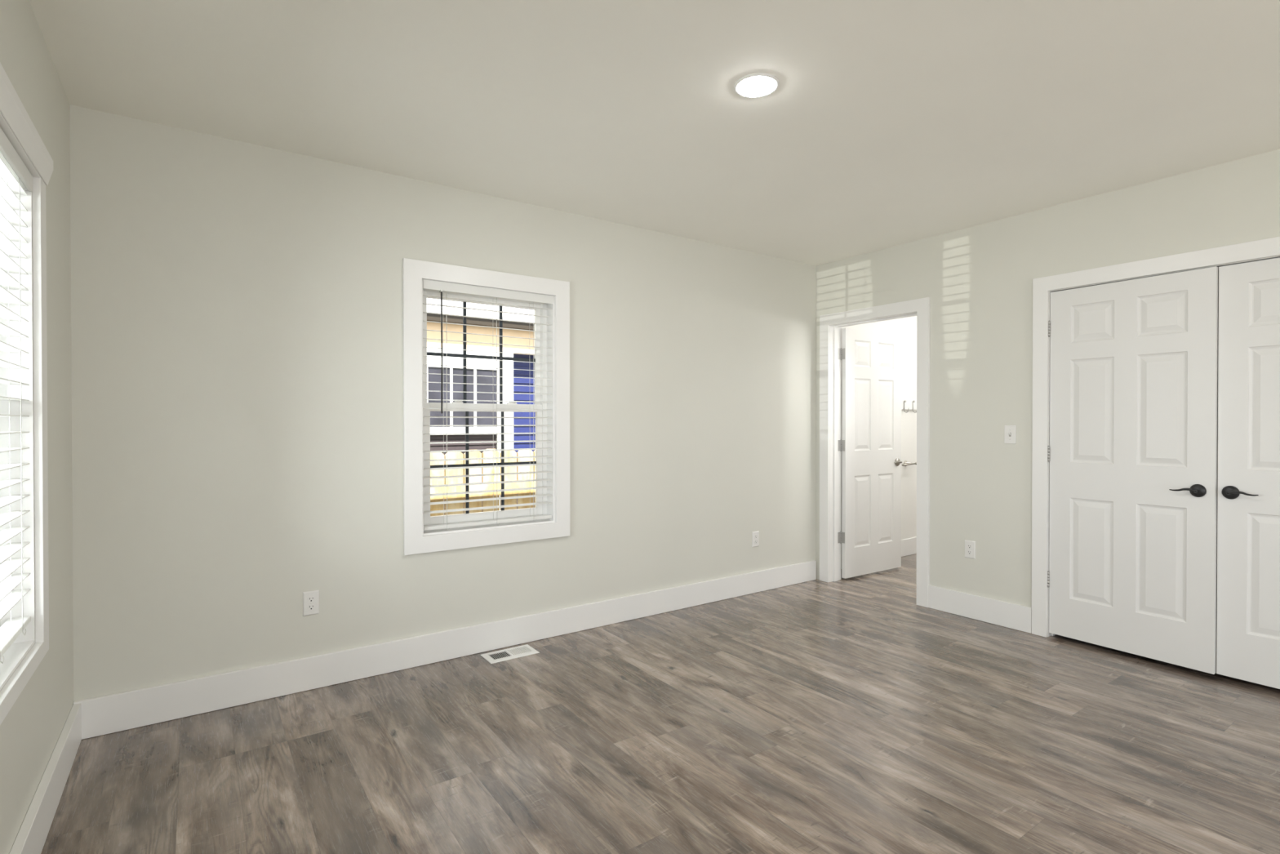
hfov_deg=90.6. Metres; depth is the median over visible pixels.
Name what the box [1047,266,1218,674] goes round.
door
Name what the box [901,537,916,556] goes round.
baseboard
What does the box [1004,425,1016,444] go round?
light switch
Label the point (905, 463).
towel holder
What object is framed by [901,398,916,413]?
hook rail
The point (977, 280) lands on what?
wall
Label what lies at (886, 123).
ceiling
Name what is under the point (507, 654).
floor vent
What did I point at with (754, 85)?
recessed light
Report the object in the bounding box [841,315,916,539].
wall
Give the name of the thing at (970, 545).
wall outlet
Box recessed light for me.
[733,73,779,97]
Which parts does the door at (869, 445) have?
handle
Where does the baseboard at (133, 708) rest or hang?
attached to the wall at (237, 308)
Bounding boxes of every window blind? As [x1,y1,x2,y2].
[0,127,32,663]
[422,280,553,530]
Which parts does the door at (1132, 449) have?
lever, handle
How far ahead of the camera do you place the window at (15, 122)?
1.94 m
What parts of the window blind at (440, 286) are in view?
ladder cord, rail, ladder cord, ladder cord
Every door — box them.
[837,328,902,578]
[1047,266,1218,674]
[1216,257,1279,688]
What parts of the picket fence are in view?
rail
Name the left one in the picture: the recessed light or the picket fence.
the picket fence
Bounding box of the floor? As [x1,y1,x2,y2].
[40,553,1279,853]
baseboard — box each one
[8,702,81,853]
[73,560,816,739]
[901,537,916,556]
[928,584,1031,633]
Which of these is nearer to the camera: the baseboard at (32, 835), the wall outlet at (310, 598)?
the baseboard at (32, 835)
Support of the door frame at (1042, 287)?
attached to the wall at (977, 280)
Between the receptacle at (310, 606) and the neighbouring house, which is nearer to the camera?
the receptacle at (310, 606)
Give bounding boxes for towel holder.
[902,460,916,466]
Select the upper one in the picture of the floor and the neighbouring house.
the neighbouring house
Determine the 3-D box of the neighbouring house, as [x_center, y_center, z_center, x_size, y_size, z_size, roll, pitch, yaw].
[-3.720,-1.022,9.601,13.000,5.300,5.470,0,0,-35]
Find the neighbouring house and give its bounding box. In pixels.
[426,297,535,511]
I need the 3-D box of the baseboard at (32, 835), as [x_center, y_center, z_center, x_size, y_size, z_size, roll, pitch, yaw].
[0.014,1.219,-0.691,0.026,0.151,7.980,0,0,-35]
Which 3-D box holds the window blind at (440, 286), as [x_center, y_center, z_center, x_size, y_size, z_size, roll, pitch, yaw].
[-0.855,-0.111,3.623,0.773,1.353,0.072,0,0,-35]
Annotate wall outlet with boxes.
[302,590,319,616]
[751,530,759,546]
[964,539,975,559]
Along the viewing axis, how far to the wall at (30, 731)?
2.20 m
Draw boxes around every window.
[0,62,53,724]
[402,257,569,555]
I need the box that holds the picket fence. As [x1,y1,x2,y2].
[430,449,535,515]
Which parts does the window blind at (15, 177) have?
ladder cord, rail, ladder cord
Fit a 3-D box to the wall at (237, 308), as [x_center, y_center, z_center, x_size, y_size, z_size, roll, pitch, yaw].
[-0.479,0.014,3.951,4.880,3.300,0.150,0,0,-35]
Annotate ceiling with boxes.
[29,0,1279,266]
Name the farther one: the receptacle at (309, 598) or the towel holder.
the towel holder
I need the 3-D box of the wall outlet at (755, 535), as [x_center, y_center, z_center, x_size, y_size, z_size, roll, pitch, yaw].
[0.882,0.854,4.819,0.070,0.116,0.008,0,0,-35]
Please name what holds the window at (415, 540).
in the wall at (237, 308)
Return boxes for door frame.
[819,297,929,607]
[1031,236,1279,637]
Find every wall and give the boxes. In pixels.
[0,0,73,853]
[69,104,816,702]
[815,149,1279,636]
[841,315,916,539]
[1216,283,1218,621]
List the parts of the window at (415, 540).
sash, sash, frame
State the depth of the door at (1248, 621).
3.08 m
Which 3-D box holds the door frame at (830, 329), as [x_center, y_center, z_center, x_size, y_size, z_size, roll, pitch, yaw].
[1.805,0.175,4.835,0.170,2.161,0.936,0,0,-35]
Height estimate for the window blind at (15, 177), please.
1.380 m
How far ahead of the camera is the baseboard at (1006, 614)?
4.11 m
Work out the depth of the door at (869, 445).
5.34 m
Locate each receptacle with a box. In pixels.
[306,595,315,602]
[307,604,315,609]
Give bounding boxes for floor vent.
[480,644,539,663]
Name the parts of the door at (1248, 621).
handle, lever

